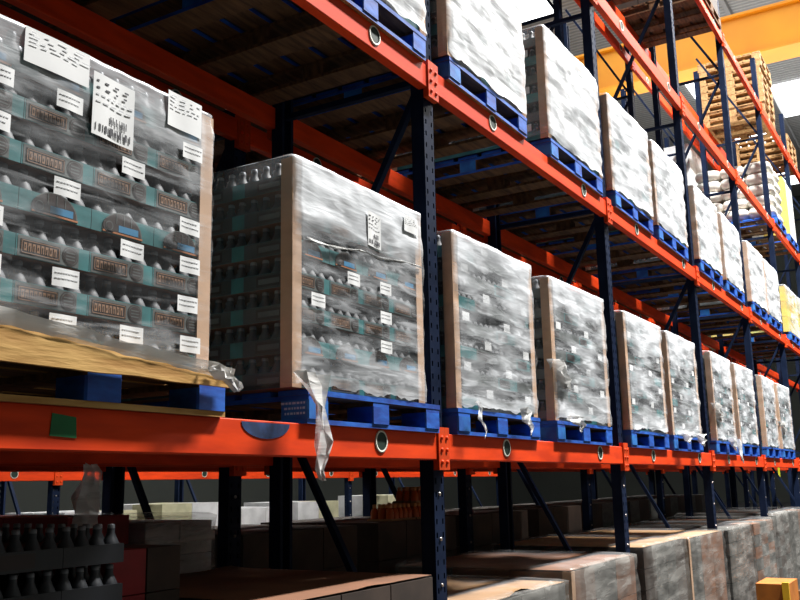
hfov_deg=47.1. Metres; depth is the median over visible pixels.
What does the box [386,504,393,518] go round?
bottle
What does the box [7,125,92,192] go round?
tray
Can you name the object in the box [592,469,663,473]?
beam
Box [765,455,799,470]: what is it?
beam
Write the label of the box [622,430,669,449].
wooden pallet
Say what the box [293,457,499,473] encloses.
beam
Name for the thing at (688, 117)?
beam
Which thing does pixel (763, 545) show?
load
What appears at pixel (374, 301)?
tray
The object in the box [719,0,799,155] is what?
trim
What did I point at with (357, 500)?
load
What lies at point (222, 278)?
tray
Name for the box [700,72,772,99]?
wooden pallet
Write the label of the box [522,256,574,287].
wooden pallet
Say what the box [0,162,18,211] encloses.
tray
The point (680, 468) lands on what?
beam
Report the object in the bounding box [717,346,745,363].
beam
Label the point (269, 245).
tray
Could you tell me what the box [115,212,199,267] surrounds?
tray
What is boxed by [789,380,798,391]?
beam
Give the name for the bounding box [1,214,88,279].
tray
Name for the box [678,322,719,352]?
beam
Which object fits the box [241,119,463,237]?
beam
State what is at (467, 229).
wooden pallet
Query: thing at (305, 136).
beam
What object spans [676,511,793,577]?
load
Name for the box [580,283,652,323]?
beam
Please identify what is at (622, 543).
frame
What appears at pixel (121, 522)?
load
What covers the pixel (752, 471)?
frame
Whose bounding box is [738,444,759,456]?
wooden pallet
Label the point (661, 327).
beam
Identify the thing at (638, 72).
beam
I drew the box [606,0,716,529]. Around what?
frame
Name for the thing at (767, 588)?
carton
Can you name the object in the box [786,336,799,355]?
beam
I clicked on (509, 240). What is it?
beam
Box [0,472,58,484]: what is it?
beam
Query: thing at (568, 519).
load
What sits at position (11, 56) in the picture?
tray
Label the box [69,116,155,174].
tray
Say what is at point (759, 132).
frame
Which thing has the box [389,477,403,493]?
frame
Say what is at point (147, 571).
load
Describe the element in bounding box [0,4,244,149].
beam
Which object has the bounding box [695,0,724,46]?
beam
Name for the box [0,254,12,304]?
tray
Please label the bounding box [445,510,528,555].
load
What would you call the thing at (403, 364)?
tray
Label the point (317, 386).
film tatter
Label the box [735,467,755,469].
beam
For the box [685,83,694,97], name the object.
window
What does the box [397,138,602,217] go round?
wooden pallet
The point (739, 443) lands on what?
film tatter
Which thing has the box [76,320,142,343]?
tray
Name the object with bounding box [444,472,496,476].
beam
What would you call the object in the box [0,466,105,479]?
beam
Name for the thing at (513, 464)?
beam
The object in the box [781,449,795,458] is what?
wooden pallet
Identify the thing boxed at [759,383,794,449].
load
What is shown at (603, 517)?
load
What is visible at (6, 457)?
beam
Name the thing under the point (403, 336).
tray
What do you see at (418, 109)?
frame
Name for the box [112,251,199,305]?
tray
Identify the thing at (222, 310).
tray
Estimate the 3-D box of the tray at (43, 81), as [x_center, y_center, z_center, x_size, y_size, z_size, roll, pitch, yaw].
[-1.069,-0.626,2.646,0.301,0.120,0.237,-8,-13,30]
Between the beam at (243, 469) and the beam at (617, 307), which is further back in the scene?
the beam at (617, 307)
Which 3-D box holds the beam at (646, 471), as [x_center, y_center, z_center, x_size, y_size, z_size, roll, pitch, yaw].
[3.200,2.434,13.280,0.066,0.193,2.700,-8,-13,30]
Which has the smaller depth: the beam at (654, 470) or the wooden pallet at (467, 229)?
the wooden pallet at (467, 229)
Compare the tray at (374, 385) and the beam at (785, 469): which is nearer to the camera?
the tray at (374, 385)
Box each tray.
[0,30,26,83]
[0,45,93,109]
[0,64,23,121]
[0,110,21,166]
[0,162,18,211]
[0,206,15,257]
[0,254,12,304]
[0,260,86,318]
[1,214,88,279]
[4,169,90,238]
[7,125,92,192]
[10,82,94,152]
[10,307,76,324]
[45,234,151,294]
[48,192,153,253]
[67,151,154,212]
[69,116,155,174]
[71,71,156,136]
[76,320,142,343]
[77,276,150,332]
[110,290,197,344]
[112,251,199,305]
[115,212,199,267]
[121,395,168,403]
[131,173,198,230]
[133,136,202,193]
[134,99,188,157]
[144,331,199,357]
[187,175,249,219]
[188,205,259,249]
[209,298,260,340]
[209,329,268,368]
[210,235,259,280]
[210,266,260,311]
[224,362,260,395]
[229,356,329,393]
[230,323,329,364]
[231,258,328,303]
[231,290,329,334]
[232,194,328,240]
[232,226,328,271]
[233,163,280,210]
[270,330,363,366]
[271,298,363,336]
[313,214,361,247]
[313,237,362,277]
[313,361,363,395]
[314,267,362,306]
[348,233,391,258]
[348,249,392,286]
[348,278,392,314]
[348,307,393,343]
[348,337,394,371]
[348,367,394,399]
[367,517,415,520]
[378,239,414,269]
[379,261,414,295]
[379,288,415,322]
[380,316,416,349]
[380,344,416,375]
[380,373,417,402]
[393,501,420,502]
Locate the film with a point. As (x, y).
(86, 499)
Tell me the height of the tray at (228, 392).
0.120 m
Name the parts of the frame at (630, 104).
post, post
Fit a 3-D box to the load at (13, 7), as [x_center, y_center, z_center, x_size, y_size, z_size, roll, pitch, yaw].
[-1.741,-1.565,5.024,0.992,0.796,0.972,-8,-13,30]
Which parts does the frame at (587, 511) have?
post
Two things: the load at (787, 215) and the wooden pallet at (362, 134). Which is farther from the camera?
the load at (787, 215)
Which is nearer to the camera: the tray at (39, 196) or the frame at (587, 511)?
the tray at (39, 196)
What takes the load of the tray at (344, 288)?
on the load at (309, 265)
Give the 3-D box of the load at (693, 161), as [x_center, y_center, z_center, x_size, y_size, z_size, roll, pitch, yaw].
[4.721,-1.732,16.036,0.992,1.596,0.992,-8,-13,30]
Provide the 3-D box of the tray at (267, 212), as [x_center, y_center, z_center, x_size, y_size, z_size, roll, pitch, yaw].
[-0.468,-0.322,3.596,0.301,0.120,0.237,-8,-13,30]
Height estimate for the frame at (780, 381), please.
8.337 m
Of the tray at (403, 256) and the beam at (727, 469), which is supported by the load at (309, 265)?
the tray at (403, 256)
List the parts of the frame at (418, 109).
post, post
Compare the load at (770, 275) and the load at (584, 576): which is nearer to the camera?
the load at (584, 576)
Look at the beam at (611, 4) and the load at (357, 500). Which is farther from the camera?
the load at (357, 500)
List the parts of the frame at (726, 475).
post, post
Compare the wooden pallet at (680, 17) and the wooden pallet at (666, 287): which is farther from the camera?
the wooden pallet at (680, 17)
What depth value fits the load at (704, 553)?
7.98 m
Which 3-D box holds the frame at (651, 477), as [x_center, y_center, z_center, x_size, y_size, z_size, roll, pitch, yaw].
[4.261,0.221,14.646,1.020,8.337,0.160,-8,-13,30]
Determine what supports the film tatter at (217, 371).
attached to the cardboard sheet
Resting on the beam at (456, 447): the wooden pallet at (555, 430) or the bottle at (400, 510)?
the wooden pallet at (555, 430)
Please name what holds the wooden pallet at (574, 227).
on the beam at (618, 220)
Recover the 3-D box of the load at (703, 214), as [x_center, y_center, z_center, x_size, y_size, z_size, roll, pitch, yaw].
[2.757,-0.659,10.028,1.231,0.799,1.073,-8,-13,30]
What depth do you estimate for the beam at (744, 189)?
12.82 m
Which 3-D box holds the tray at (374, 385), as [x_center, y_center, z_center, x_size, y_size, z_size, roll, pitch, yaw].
[-0.209,0.363,3.873,0.301,0.120,0.237,-8,-13,30]
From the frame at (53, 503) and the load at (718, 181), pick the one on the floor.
the frame at (53, 503)
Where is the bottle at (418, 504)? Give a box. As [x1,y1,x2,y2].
[417,503,420,516]
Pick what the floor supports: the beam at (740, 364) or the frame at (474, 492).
the frame at (474, 492)
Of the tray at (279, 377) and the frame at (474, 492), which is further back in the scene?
the frame at (474, 492)
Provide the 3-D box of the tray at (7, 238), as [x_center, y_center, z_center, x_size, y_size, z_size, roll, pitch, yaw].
[-1.170,-0.177,2.342,0.327,0.120,0.237,-8,-13,30]
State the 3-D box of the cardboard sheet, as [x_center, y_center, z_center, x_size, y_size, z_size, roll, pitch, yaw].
[-0.796,0.134,2.544,0.033,0.146,0.980,-8,-13,30]
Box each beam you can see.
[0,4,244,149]
[0,402,444,469]
[0,451,272,474]
[0,464,239,475]
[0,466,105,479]
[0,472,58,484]
[4,0,274,140]
[59,472,218,484]
[125,467,364,476]
[240,466,471,475]
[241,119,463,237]
[242,472,351,480]
[291,0,433,100]
[293,120,489,243]
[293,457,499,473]
[352,472,419,480]
[376,468,492,471]
[429,64,609,223]
[444,428,626,470]
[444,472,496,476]
[464,227,580,288]
[472,468,591,474]
[501,229,598,296]
[511,462,610,472]
[511,469,579,471]
[574,0,633,69]
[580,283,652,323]
[592,0,683,115]
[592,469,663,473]
[596,470,648,474]
[607,0,650,58]
[607,199,698,285]
[612,287,672,330]
[625,443,714,470]
[629,465,683,472]
[632,61,683,130]
[653,319,702,354]
[654,470,691,473]
[657,62,698,121]
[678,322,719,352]
[681,99,737,184]
[683,120,720,171]
[690,466,729,472]
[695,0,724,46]
[697,267,751,322]
[702,343,738,364]
[703,123,726,158]
[713,450,765,470]
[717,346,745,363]
[723,35,762,113]
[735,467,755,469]
[736,171,774,230]
[738,361,763,377]
[750,307,786,347]
[757,364,778,381]
[761,105,789,162]
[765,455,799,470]
[767,468,787,472]
[773,221,799,264]
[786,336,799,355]
[789,153,799,183]
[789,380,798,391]
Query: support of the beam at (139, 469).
attached to the frame at (232, 161)
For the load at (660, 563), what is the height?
1.021 m
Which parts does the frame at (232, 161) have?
post, post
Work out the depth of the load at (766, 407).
11.50 m
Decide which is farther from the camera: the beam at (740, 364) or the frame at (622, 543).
the beam at (740, 364)
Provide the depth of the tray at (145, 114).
2.76 m
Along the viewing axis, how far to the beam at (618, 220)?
7.79 m
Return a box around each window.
[519,0,552,21]
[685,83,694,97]
[735,133,798,184]
[771,79,799,117]
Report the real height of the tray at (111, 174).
0.120 m
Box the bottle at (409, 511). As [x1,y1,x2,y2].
[406,503,411,517]
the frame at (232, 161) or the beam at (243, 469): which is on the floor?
the frame at (232, 161)
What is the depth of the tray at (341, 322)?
3.65 m
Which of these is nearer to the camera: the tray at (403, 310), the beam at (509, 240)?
the tray at (403, 310)
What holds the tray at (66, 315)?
on the load at (98, 215)
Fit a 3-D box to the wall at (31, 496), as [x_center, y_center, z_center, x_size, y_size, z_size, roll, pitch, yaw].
[-8.551,-0.373,37.496,0.200,19.000,68.000,-8,-13,30]
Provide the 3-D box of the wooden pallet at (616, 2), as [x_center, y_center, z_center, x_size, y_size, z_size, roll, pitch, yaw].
[2.717,-3.811,10.703,1.200,0.125,1.000,-8,-13,30]
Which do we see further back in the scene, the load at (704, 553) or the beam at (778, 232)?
the beam at (778, 232)
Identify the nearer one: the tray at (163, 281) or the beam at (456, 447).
the tray at (163, 281)
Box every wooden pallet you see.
[0,361,224,417]
[3,24,224,110]
[71,0,159,19]
[109,0,425,105]
[135,389,439,432]
[190,122,360,181]
[293,56,526,168]
[343,408,539,440]
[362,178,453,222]
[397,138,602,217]
[437,228,522,256]
[471,420,612,445]
[484,190,653,250]
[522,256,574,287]
[531,284,616,301]
[536,225,688,274]
[592,259,722,297]
[612,0,632,5]
[614,302,649,319]
[620,0,720,47]
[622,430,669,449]
[627,280,744,313]
[665,301,767,328]
[669,435,703,452]
[687,315,782,338]
[697,51,770,77]
[698,58,771,86]
[700,65,770,89]
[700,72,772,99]
[701,79,773,106]
[701,86,774,113]
[702,94,774,121]
[703,101,774,137]
[703,109,775,143]
[710,440,738,454]
[714,331,799,351]
[731,215,786,241]
[734,346,797,359]
[736,133,795,153]
[736,140,796,160]
[737,146,796,166]
[737,154,797,176]
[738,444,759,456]
[749,233,798,257]
[762,447,780,457]
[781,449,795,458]
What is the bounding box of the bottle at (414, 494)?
[411,487,417,500]
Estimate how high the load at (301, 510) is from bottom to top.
1.244 m
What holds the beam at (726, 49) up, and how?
attached to the frame at (721, 74)
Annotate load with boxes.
[0,16,212,359]
[0,515,128,543]
[0,523,123,599]
[1,5,50,42]
[5,510,136,519]
[41,544,180,599]
[121,154,424,403]
[124,502,217,525]
[128,512,214,573]
[169,0,426,81]
[176,566,432,599]
[207,524,357,571]
[241,506,268,523]
[244,501,338,519]
[261,516,456,573]
[293,0,526,149]
[338,494,395,516]
[391,24,602,195]
[398,552,636,599]
[407,230,537,417]
[445,505,581,538]
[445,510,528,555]
[447,577,565,599]
[473,93,653,233]
[494,536,688,599]
[513,502,613,532]
[531,267,585,282]
[531,276,610,426]
[536,140,688,259]
[553,499,657,525]
[564,530,727,599]
[585,184,722,287]
[598,496,685,521]
[611,523,756,599]
[615,310,667,433]
[616,0,717,35]
[622,330,700,437]
[627,494,705,514]
[631,212,743,303]
[647,519,777,582]
[657,240,767,316]
[664,143,701,185]
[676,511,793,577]
[695,161,782,231]
[700,509,799,589]
[703,351,736,441]
[708,363,758,445]
[711,284,799,341]
[719,259,781,330]
[742,176,796,248]
[755,375,779,447]
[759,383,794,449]
[795,297,799,338]
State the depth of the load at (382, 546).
6.19 m
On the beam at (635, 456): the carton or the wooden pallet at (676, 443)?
the wooden pallet at (676, 443)
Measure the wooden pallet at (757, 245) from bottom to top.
0.125 m
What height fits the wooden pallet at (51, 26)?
0.125 m
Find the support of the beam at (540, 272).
attached to the frame at (466, 537)
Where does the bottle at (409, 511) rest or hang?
on the pack at (383, 512)
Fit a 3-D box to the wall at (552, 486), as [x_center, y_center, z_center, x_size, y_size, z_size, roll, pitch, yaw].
[23.292,3.022,57.816,33.000,19.000,0.200,-8,-13,30]
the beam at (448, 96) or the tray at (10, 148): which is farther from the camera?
the beam at (448, 96)
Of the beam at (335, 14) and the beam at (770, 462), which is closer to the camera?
the beam at (335, 14)
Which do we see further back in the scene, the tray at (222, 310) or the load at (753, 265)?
the load at (753, 265)
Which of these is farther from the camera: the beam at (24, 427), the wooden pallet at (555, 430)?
the wooden pallet at (555, 430)
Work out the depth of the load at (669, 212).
8.37 m
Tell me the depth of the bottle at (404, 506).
6.43 m
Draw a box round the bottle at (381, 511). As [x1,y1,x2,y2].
[378,504,385,518]
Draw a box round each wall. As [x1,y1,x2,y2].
[0,472,532,515]
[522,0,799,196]
[532,196,799,502]
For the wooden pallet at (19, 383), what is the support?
on the beam at (24, 427)
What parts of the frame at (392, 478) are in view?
post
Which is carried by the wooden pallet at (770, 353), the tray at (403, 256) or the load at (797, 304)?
the load at (797, 304)
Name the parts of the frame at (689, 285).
post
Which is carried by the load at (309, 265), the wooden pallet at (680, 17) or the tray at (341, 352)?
the tray at (341, 352)
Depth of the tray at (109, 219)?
2.70 m
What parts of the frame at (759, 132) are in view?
post, post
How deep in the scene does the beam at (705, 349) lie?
14.95 m
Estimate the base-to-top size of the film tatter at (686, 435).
0.113 m
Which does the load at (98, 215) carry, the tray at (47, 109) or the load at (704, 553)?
the tray at (47, 109)
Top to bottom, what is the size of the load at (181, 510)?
1.292 m
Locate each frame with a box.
[0,481,60,514]
[101,109,245,567]
[174,480,197,502]
[269,0,446,599]
[298,478,351,516]
[362,222,473,554]
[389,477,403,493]
[457,476,498,506]
[486,0,629,554]
[511,0,593,531]
[563,9,665,521]
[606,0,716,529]
[620,79,676,494]
[649,0,768,518]
[664,128,750,509]
[693,57,799,509]
[724,356,777,509]
[732,113,799,508]
[750,263,792,509]
[766,195,799,508]
[783,203,799,401]
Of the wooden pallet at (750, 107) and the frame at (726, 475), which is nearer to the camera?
the wooden pallet at (750, 107)
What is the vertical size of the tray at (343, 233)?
0.120 m
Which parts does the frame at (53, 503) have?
post, post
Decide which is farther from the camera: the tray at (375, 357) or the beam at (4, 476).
the beam at (4, 476)
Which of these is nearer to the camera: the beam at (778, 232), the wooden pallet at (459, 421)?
the wooden pallet at (459, 421)
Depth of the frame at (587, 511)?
9.61 m
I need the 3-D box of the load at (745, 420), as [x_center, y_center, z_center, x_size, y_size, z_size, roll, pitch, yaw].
[3.416,1.257,10.692,1.231,0.894,1.005,-8,-13,31]
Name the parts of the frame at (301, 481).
post, post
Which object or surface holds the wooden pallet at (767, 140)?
on the wooden pallet at (769, 146)
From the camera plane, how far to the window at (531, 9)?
34.35 m
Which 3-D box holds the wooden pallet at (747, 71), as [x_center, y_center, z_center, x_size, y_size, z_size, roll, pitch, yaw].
[5.731,-3.644,15.706,1.000,0.125,1.050,-8,-13,30]
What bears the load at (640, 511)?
on the wooden pallet
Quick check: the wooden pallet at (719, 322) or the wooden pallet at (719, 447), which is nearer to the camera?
the wooden pallet at (719, 447)
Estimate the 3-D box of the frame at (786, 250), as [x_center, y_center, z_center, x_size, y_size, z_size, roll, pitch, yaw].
[9.495,1.352,20.845,1.020,8.337,0.160,-8,-13,30]
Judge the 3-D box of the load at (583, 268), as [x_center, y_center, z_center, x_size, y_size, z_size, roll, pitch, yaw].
[1.756,-0.501,10.711,0.992,0.796,0.972,-8,-13,30]
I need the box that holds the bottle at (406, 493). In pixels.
[403,487,410,500]
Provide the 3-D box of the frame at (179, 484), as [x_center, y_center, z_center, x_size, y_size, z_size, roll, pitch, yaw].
[-2.622,-0.060,12.512,1.020,8.337,0.160,-8,-13,30]
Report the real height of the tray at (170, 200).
0.120 m
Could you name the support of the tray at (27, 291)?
on the load at (98, 215)
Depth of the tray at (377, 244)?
3.90 m
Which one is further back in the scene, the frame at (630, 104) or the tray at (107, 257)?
the frame at (630, 104)
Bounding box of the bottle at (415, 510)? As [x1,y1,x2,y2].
[412,503,418,516]
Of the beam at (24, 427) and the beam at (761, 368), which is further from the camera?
the beam at (761, 368)
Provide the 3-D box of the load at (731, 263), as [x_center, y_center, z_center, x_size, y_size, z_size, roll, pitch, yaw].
[3.380,-0.469,11.038,1.232,0.797,1.073,-8,-13,30]
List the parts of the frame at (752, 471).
post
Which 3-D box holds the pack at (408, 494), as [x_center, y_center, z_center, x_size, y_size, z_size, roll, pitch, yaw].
[0.115,1.428,6.734,0.200,0.112,0.320,-8,-13,30]
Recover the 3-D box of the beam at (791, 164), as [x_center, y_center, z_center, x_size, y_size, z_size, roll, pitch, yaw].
[7.750,-2.363,17.799,0.066,0.193,2.700,-8,-13,30]
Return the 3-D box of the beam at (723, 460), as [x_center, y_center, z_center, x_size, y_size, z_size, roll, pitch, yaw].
[3.673,1.749,9.907,0.066,0.193,2.700,-8,-13,30]
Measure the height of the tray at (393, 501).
0.014 m
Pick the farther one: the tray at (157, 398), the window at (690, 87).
the window at (690, 87)
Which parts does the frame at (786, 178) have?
post, post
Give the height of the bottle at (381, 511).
0.110 m
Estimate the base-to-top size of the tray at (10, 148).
0.120 m
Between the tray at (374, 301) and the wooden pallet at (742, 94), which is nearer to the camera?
the tray at (374, 301)
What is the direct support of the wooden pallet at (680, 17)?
on the beam at (719, 35)
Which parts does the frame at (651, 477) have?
post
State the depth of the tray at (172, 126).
2.91 m
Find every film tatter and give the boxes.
[202,364,243,392]
[294,369,332,480]
[475,399,487,437]
[520,407,533,434]
[567,415,586,432]
[678,431,693,443]
[694,433,706,445]
[727,438,736,451]
[736,439,743,463]
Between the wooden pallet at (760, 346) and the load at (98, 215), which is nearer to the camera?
the load at (98, 215)
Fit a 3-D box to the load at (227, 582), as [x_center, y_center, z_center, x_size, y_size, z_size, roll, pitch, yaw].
[-0.610,1.711,3.751,1.152,1.089,1.042,-8,-13,30]
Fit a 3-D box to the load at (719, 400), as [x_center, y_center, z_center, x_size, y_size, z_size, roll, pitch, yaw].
[2.810,1.064,9.657,1.287,0.891,1.033,-8,-13,29]
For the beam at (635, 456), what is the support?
attached to the frame at (622, 543)
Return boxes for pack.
[367,503,415,520]
[393,487,420,502]
[398,503,420,518]
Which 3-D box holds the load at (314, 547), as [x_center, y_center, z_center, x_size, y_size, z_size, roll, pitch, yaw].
[-0.967,2.001,5.497,0.992,1.221,1.092,-8,-13,30]
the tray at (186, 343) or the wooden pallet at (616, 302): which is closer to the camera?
the tray at (186, 343)
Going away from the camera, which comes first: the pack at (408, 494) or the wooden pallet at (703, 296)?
the pack at (408, 494)
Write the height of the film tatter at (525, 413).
0.152 m
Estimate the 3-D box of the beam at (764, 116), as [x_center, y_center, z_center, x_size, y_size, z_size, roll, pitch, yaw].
[6.353,-2.788,15.527,0.066,0.193,2.700,-8,-13,30]
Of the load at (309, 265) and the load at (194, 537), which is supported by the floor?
the load at (194, 537)
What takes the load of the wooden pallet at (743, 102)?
on the wooden pallet at (750, 107)
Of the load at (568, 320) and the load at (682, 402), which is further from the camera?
the load at (682, 402)
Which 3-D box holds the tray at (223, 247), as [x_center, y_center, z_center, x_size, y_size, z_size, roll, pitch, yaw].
[-0.716,-0.165,3.719,0.301,0.120,0.237,-8,-13,30]
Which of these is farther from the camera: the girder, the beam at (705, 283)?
the girder
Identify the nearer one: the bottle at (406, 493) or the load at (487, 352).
the load at (487, 352)
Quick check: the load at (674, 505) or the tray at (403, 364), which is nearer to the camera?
the tray at (403, 364)
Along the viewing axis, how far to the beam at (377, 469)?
8.16 m
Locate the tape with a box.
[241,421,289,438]
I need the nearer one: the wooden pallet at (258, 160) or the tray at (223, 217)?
the tray at (223, 217)
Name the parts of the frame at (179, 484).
post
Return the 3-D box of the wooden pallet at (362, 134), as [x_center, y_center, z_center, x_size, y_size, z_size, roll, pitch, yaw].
[0.000,-1.047,5.437,1.200,0.125,1.000,-8,-13,30]
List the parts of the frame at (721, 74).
post, post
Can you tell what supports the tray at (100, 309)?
on the load at (98, 215)
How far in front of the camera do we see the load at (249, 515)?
12.11 m
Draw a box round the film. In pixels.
[71,463,101,529]
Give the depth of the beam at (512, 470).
10.92 m
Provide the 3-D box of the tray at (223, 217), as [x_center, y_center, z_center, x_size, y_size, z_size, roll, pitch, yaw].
[-0.719,-0.287,3.744,0.301,0.120,0.237,-8,-13,30]
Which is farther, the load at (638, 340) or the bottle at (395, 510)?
the load at (638, 340)
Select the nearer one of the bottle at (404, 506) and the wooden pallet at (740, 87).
the bottle at (404, 506)
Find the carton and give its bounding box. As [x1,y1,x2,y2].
[755,578,798,599]
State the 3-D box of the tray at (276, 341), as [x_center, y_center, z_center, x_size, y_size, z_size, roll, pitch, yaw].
[-0.457,0.166,3.498,0.301,0.120,0.237,-8,-13,30]
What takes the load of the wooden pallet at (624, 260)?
on the beam at (618, 220)
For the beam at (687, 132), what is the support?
attached to the frame at (651, 477)
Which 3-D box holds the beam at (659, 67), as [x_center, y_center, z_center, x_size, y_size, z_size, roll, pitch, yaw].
[4.130,-3.098,13.743,0.066,0.193,2.700,-8,-13,30]
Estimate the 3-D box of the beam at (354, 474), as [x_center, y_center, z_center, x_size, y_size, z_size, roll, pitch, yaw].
[-0.063,2.887,15.201,0.066,0.193,2.700,-8,-13,30]
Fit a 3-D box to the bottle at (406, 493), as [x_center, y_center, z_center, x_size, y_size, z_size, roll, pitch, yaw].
[0.050,1.408,6.630,0.058,0.110,0.058,-8,-13,30]
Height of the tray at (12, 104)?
0.120 m
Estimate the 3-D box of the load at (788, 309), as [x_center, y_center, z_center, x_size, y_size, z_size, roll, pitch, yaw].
[5.708,0.262,14.817,1.222,0.749,1.115,-8,-13,30]
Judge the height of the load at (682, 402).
0.892 m
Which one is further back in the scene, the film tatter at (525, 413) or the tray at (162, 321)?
the film tatter at (525, 413)
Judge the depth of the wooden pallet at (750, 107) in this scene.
15.24 m
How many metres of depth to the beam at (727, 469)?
13.11 m
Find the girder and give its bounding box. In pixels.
[574,0,799,97]
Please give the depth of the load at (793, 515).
12.28 m
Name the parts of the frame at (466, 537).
post, post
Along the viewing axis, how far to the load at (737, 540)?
9.08 m
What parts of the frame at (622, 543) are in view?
post, post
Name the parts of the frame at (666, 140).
post, post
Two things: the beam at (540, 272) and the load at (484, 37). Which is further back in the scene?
the beam at (540, 272)
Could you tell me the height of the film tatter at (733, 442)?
0.136 m
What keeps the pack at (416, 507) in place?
on the load at (382, 546)
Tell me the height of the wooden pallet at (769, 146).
0.125 m
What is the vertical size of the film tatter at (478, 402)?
0.195 m
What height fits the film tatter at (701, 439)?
0.116 m
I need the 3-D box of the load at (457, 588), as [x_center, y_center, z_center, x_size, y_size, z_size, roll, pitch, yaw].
[0.135,1.988,4.846,1.222,0.945,1.259,-8,-13,30]
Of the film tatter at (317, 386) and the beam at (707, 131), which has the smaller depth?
the film tatter at (317, 386)
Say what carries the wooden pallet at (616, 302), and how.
on the beam at (617, 307)
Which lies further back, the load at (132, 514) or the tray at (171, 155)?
the load at (132, 514)
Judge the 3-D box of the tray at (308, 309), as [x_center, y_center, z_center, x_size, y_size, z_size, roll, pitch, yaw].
[-0.449,0.043,3.516,0.327,0.120,0.237,-8,-13,30]
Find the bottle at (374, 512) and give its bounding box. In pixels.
[370,504,377,518]
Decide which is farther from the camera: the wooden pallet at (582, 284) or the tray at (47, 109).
the wooden pallet at (582, 284)
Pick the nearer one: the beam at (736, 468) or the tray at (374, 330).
the tray at (374, 330)
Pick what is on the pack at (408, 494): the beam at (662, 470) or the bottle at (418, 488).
the bottle at (418, 488)
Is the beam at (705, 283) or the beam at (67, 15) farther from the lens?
the beam at (705, 283)
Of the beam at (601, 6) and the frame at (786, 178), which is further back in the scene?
the frame at (786, 178)
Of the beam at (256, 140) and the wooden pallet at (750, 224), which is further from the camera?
the wooden pallet at (750, 224)
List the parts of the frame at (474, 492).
post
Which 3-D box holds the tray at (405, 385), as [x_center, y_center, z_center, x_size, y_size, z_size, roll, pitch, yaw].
[-0.086,0.401,4.073,0.301,0.120,0.237,-8,-13,30]
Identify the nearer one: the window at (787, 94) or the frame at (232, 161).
the frame at (232, 161)
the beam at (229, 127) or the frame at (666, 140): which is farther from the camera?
the frame at (666, 140)
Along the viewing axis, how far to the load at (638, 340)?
6.99 m
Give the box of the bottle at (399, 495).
[396,487,402,500]
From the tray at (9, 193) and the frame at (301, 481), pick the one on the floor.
the frame at (301, 481)
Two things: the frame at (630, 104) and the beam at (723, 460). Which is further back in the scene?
the frame at (630, 104)
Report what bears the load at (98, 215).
on the wooden pallet at (19, 383)
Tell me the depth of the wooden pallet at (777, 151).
17.30 m
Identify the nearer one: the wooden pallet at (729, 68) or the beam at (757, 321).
the beam at (757, 321)
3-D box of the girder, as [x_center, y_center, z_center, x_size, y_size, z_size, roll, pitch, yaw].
[7.551,-7.824,30.177,28.500,1.930,1.000,-8,-13,30]
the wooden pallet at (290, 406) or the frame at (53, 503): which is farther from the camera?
the frame at (53, 503)
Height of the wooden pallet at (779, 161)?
0.125 m
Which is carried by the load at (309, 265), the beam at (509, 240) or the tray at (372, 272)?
the tray at (372, 272)
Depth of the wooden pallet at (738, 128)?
15.47 m
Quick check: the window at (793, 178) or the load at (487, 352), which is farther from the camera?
the window at (793, 178)
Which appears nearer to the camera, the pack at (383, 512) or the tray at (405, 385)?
the tray at (405, 385)
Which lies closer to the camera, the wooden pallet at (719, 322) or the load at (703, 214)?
the load at (703, 214)
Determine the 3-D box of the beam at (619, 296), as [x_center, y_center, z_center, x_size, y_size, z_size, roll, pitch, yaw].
[2.809,0.090,10.748,0.066,0.193,2.700,-8,-13,30]
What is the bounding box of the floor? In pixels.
[715,502,790,509]
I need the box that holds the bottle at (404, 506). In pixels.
[402,504,407,517]
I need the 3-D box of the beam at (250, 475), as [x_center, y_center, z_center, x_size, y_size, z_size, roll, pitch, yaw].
[-1.460,2.462,12.930,0.066,0.193,2.700,-8,-13,30]
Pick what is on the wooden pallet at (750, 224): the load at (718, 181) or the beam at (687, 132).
the load at (718, 181)
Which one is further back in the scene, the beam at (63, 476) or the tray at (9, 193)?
the beam at (63, 476)
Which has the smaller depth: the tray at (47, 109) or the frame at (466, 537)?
the tray at (47, 109)
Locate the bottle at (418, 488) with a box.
[417,487,420,500]
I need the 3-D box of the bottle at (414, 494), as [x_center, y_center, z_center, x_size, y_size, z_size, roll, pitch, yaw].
[0.103,1.400,6.599,0.058,0.110,0.058,-8,-13,30]
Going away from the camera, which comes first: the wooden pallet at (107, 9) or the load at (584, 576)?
the wooden pallet at (107, 9)
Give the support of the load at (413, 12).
on the wooden pallet at (265, 42)
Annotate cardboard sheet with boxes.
[0,306,234,387]
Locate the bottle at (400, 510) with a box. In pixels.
[397,504,402,517]
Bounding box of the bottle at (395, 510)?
[392,504,398,518]
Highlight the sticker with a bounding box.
[49,413,76,437]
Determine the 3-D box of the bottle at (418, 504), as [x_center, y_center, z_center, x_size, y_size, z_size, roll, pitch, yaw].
[0.138,1.521,6.629,0.054,0.110,0.054,7,-14,-36]
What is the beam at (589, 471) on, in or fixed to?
attached to the frame at (466, 537)
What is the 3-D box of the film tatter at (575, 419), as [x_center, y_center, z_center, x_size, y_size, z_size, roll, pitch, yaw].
[1.072,0.753,5.553,0.094,0.114,0.164,-8,-13,30]
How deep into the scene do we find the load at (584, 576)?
5.71 m
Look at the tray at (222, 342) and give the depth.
3.52 m
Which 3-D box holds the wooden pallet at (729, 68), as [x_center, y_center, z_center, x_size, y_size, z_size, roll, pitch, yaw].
[5.749,-3.771,15.715,1.000,0.125,1.050,-8,-13,30]

